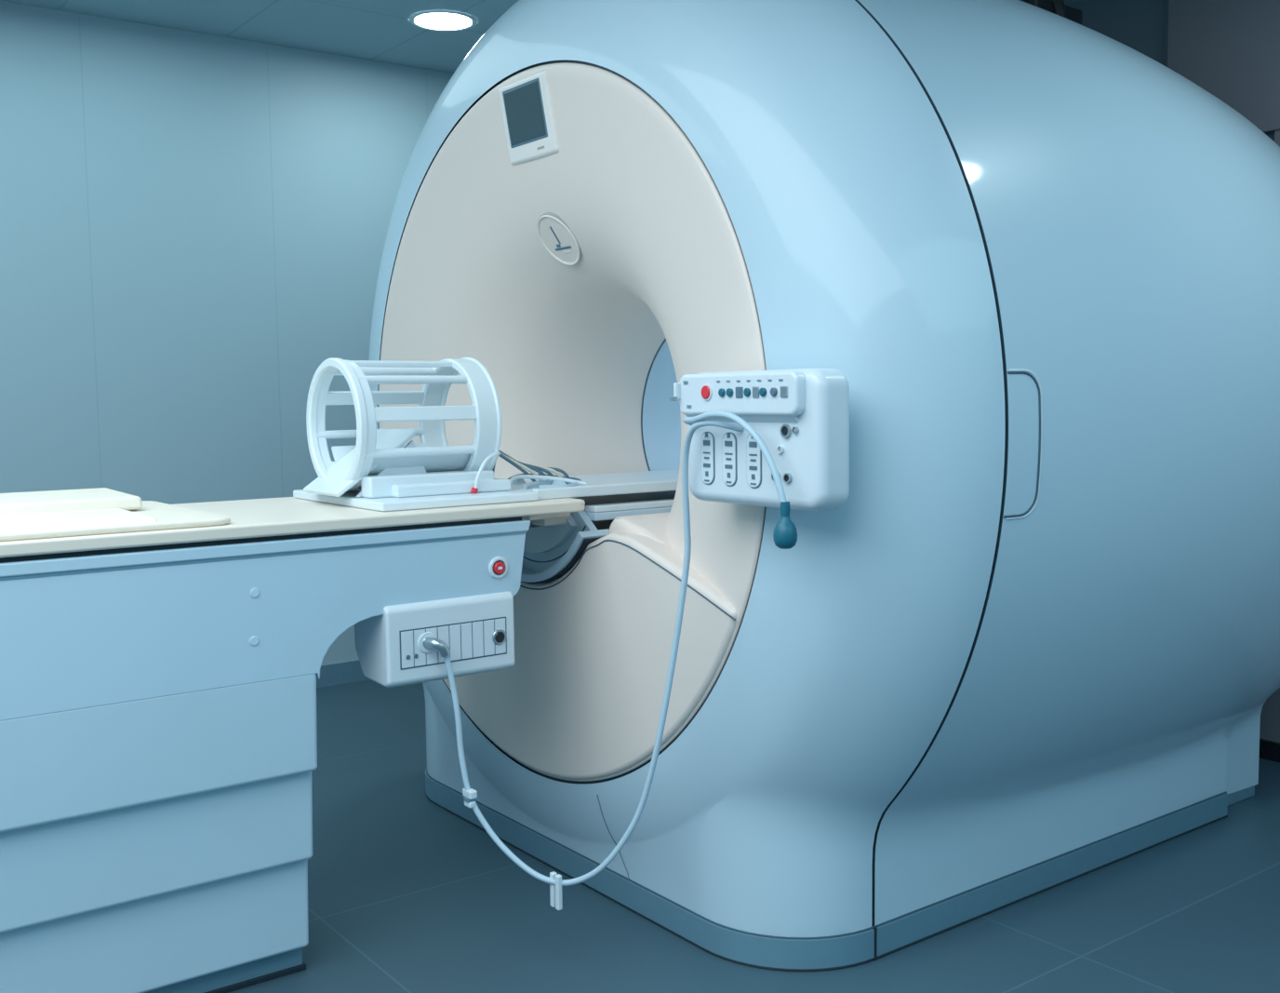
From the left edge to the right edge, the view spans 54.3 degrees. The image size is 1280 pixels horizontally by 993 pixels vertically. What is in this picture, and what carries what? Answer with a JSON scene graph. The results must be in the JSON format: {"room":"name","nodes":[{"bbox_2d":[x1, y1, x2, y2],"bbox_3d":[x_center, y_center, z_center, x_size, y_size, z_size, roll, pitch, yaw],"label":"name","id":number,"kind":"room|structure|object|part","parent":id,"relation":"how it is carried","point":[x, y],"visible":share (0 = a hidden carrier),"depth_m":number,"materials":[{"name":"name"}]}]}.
{"room":"radiology room","nodes":[
{"label":"radiology room","id":0,"kind":"room"},
{"bbox_2d":[0,0,453,665],"bbox_3d":[-2.410,-0.428,4.389,6.620,2.800,0.100,-4,6,-37],"label":"wall","id":1,"kind":"structure","parent":0,"point":[193,224],"depth_m":4.78,"materials":[{"name":"paint"}]},
{"bbox_2d":[316,659,369,687],"bbox_3d":[-2.361,0.826,4.446,6.620,0.090,0.012,-4,6,-37],"label":"baseboard","id":2,"kind":"structure","parent":1,"relation":"attached to","point":[351,671],"depth_m":5.26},
{"bbox_2d":[0,0,1064,73],"bbox_3d":[-0.145,-1.554,1.234,6.620,0.100,7.524,-4,6,-37],"label":"ceiling","id":3,"kind":"structure","parent":0,"point":[382,31],"depth_m":4.64,"materials":[{"name":"paint"}]},
{"bbox_2d":[409,10,477,31],"bbox_3d":[-0.734,-1.772,4.655,0.250,0.006,0.250,-4,6,-37],"label":"recessed light","id":4,"kind":"object","parent":3,"relation":"in","point":[443,20],"depth_m":4.65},
{"bbox_2d":[227,679,1279,992],"bbox_3d":[-0.111,1.137,1.453,6.620,0.100,7.524,-4,6,-37],"label":"floor","id":5,"kind":"structure","parent":0,"point":[406,894],"depth_m":2.83,"materials":[{"name":"tile"}]},
{"bbox_2d":[0,496,585,992],"bbox_3d":[-1.290,0.544,2.366,2.590,0.963,0.612,-4,6,-37],"label":"table","id":6,"kind":"object","parent":5,"relation":"on","point":[158,735],"visible":0.96,"depth_m":2.38,"materials":[{"name":"paint"}]},
{"bbox_2d":[0,487,230,541],"bbox_3d":[-1.636,0.065,2.079,1.750,0.047,0.570,-4,6,-37],"label":"pad","id":7,"kind":"object","parent":6,"relation":"on","point":[65,513],"visible":1,"depth_m":2.39,"materials":[{"name":"fabric"}]},
{"bbox_2d":[0,487,142,514],"bbox_3d":[-1.758,0.051,2.163,1.655,0.030,0.278,-4,6,-37],"label":"cushion","id":8,"kind":"object","parent":7,"relation":"on","point":[101,498],"depth_m":2.51,"materials":[{"name":"fabric"}]},
{"bbox_2d":[0,507,157,533],"bbox_3d":[-1.699,0.074,2.047,1.610,0.014,0.547,-4,6,-37],"label":"cushion","id":9,"kind":"object","parent":7,"relation":"on","point":[12,520],"depth_m":2.31,"materials":[{"name":"fabric"}]},
{"bbox_3d":[-1.376,0.117,2.277,2.396,0.024,0.590,-4,6,-37],"label":"rail","id":10,"kind":"part","parent":6,"relation":"part of","materials":[{"name":"paint"}]},
{"bbox_2d":[293,357,538,511],"bbox_3d":[-0.546,-0.157,2.883,0.421,0.330,0.495,-4,6,-37],"label":"coil","id":11,"kind":"object","parent":6,"relation":"on","point":[381,472],"visible":1,"depth_m":2.81,"materials":[{"name":"white plastic"}]},
{"bbox_3d":[-0.530,-0.003,2.906,0.385,0.020,0.495,-4,6,-37],"label":"plate","id":12,"kind":"part","parent":11,"relation":"part of","materials":[{"name":"white plastic"}]},
{"bbox_2d":[417,631,436,653],"bbox_3d":[-0.444,0.305,2.607,0.044,0.044,0.005,-4,6,-37],"label":"socket","id":13,"kind":"object","parent":6,"relation":"attached to","point":[421,635],"depth_m":2.60,"materials":[{"name":"plastic"}]},
{"bbox_2d":[492,628,506,644],"bbox_3d":[-0.306,0.305,2.709,0.034,0.034,0.006,-4,6,-37],"label":"socket","id":14,"kind":"object","parent":6,"relation":"attached to","point":[499,635],"depth_m":2.70,"materials":[{"name":"metal"}]},
{"bbox_2d":[424,418,742,909],"bbox_3d":[-0.113,0.351,2.499,0.695,1.009,0.098,1,5,24],"label":"cable","id":15,"kind":"object","parent":6,"relation":"attached to","point":[555,881],"visible":1,"depth_m":2.52,"materials":[{"name":"plastic"}]},
{"bbox_2d":[506,468,679,499],"bbox_3d":[-0.035,-0.053,3.276,0.845,0.048,0.460,-4,6,-37],"label":"board","id":16,"kind":"object","parent":6,"relation":"on","point":[661,480],"visible":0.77,"depth_m":3.02,"materials":[{"name":"white plastic"}]},
{"bbox_2d":[492,450,571,484],"bbox_3d":[-0.285,-0.086,3.106,0.219,0.111,0.124,0,5,12],"label":"bundle","id":17,"kind":"object","parent":16,"relation":"on","point":[519,465],"visible":0.46,"depth_m":3.08,"materials":[{"name":"plastic"}]},
{"bbox_2d":[368,0,1279,972],"bbox_3d":[0.651,-0.375,3.761,2.370,2.520,2.464,-4,6,-37],"label":"scanner","id":18,"kind":"object","parent":5,"relation":"on","point":[1031,647],"visible":0.83,"depth_m":2.63,"materials":[{"name":"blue plastic"}]},
{"bbox_3d":[-0.278,-0.927,3.026,0.008,0.126,0.158,-16,13,-35],"label":"screen glass","id":19,"kind":"part","parent":18,"relation":"part of","materials":[{"name":"black glass"}]},
{"bbox_3d":[-0.253,0.070,3.116,0.020,0.242,0.498,-4,6,-37],"label":"cradle plate","id":20,"kind":"part","parent":18,"relation":"part of","materials":[{"name":"white plastic"}]},
{"bbox_3d":[-0.162,0.369,3.205,0.282,0.632,1.552,-4,6,-37],"label":"panel","id":21,"kind":"part","parent":18,"relation":"part of","materials":[{"name":"white plastic"}]},
{"bbox_3d":[0.699,-0.030,3.555,2.040,0.015,0.045,-4,6,-37],"label":"bore rail","id":22,"kind":"part","parent":18,"relation":"part of","materials":[{"name":"white plastic"}]},
{"bbox_2d":[670,368,849,510],"bbox_3d":[0.253,-0.110,2.331,0.204,0.250,0.375,-4,6,-37],"label":"control panel","id":23,"kind":"object","parent":18,"relation":"attached to","point":[801,416],"visible":0.92,"depth_m":2.22,"materials":[{"name":"plastic"}]},
{"bbox_3d":[0.130,-0.073,2.385,0.005,0.097,0.036,-4,6,-37],"label":"pictogram plate","id":24,"kind":"part","parent":23,"relation":"part of","materials":[{"name":"white plastic"}]},
{"bbox_3d":[0.150,-0.192,2.304,0.006,0.015,0.015,-4,6,-37],"label":"knob","id":25,"kind":"part","parent":23,"relation":"part of","materials":[{"name":"blue plastic"}]},
{"bbox_3d":[0.168,-0.070,2.334,0.005,0.097,0.036,-4,6,-37],"label":"pictogram plate","id":26,"kind":"part","parent":23,"relation":"part of","materials":[{"name":"white plastic"}]},
{"bbox_3d":[0.164,-0.191,2.287,0.006,0.015,0.015,-4,6,-37],"label":"knob","id":27,"kind":"part","parent":23,"relation":"part of","materials":[{"name":"blue plastic"}]},
{"bbox_2d":[683,411,797,548],"bbox_3d":[0.172,-0.036,2.274,0.048,0.238,0.319,-4,6,-33],"label":"bulb","id":28,"kind":"object","parent":23,"relation":"attached to","point":[785,532],"visible":1,"depth_m":2.17,"materials":[{"name":"teal rubber"}]},
{"bbox_3d":[0.252,0.060,2.167,0.042,0.062,0.042,-4,6,-37],"label":"bulb","id":29,"kind":"part","parent":28,"relation":"part of","materials":[{"name":"teal rubber"}]},
{"bbox_3d":[0.192,-0.188,2.248,0.006,0.015,0.015,-4,6,-37],"label":"knob","id":30,"kind":"part","parent":23,"relation":"part of","materials":[{"name":"blue plastic"}]},
{"bbox_3d":[0.209,-0.066,2.280,0.005,0.097,0.036,-4,6,-37],"label":"pictogram plate","id":31,"kind":"part","parent":23,"relation":"part of","materials":[{"name":"white plastic"}]},
{"bbox_3d":[0.218,-0.185,2.215,0.006,0.015,0.015,-4,6,-37],"label":"knob","id":32,"kind":"part","parent":23,"relation":"part of","materials":[{"name":"blue plastic"}]},
{"bbox_3d":[0.234,-0.184,2.192,0.006,0.015,0.015,-4,6,-37],"label":"knob","id":33,"kind":"part","parent":23,"relation":"part of","materials":[{"name":"plastic"}]},
{"bbox_2d":[771,472,792,482],"bbox_3d":[0.253,-0.035,2.221,0.008,0.020,0.049,-4,6,-37],"label":"socket","id":34,"kind":"object","parent":23,"relation":"attached to","point":[785,477],"depth_m":2.21,"materials":[{"name":"metal"}]},
{"bbox_2d":[776,424,799,453],"bbox_3d":[0.261,-0.102,2.203,0.008,0.052,0.051,-4,6,-37],"label":"socket","id":35,"kind":"object","parent":23,"relation":"attached to","point":[787,434],"depth_m":2.20,"materials":[{"name":"white plastic"}]},
{"bbox_2d":[1063,0,1274,141],"bbox_3d":[2.563,-0.405,3.346,0.100,2.800,7.724,-4,6,-37],"label":"wall","id":36,"kind":"structure","parent":0,"point":[1140,25],"depth_m":4.30,"materials":[{"name":"paint"}]},
{"bbox_2d":[1167,0,1279,133],"bbox_3d":[3.262,-1.324,2.198,0.040,0.600,4.960,-4,6,-37],"label":"wall","id":37,"kind":"structure","parent":36,"relation":"attached to","point":[1230,49],"depth_m":3.99,"materials":[{"name":"paint"}]},
{"bbox_2d":[1258,738,1279,761],"bbox_3d":[2.521,0.865,3.406,0.045,0.060,7.524,-4,6,-37],"label":"baseboard","id":38,"kind":"structure","parent":36,"relation":"attached to","point":[1270,750],"depth_m":4.02,"materials":[{"name":"black plastic"}]},
{"bbox_2d":[1259,129,1279,742],"bbox_3d":[3.390,-0.018,2.163,0.030,2.000,4.600,-4,6,-37],"label":"trim","id":39,"kind":"structure","parent":36,"relation":"attached to","point":[1270,714],"depth_m":4.03,"materials":[{"name":"paint"}]}
]}

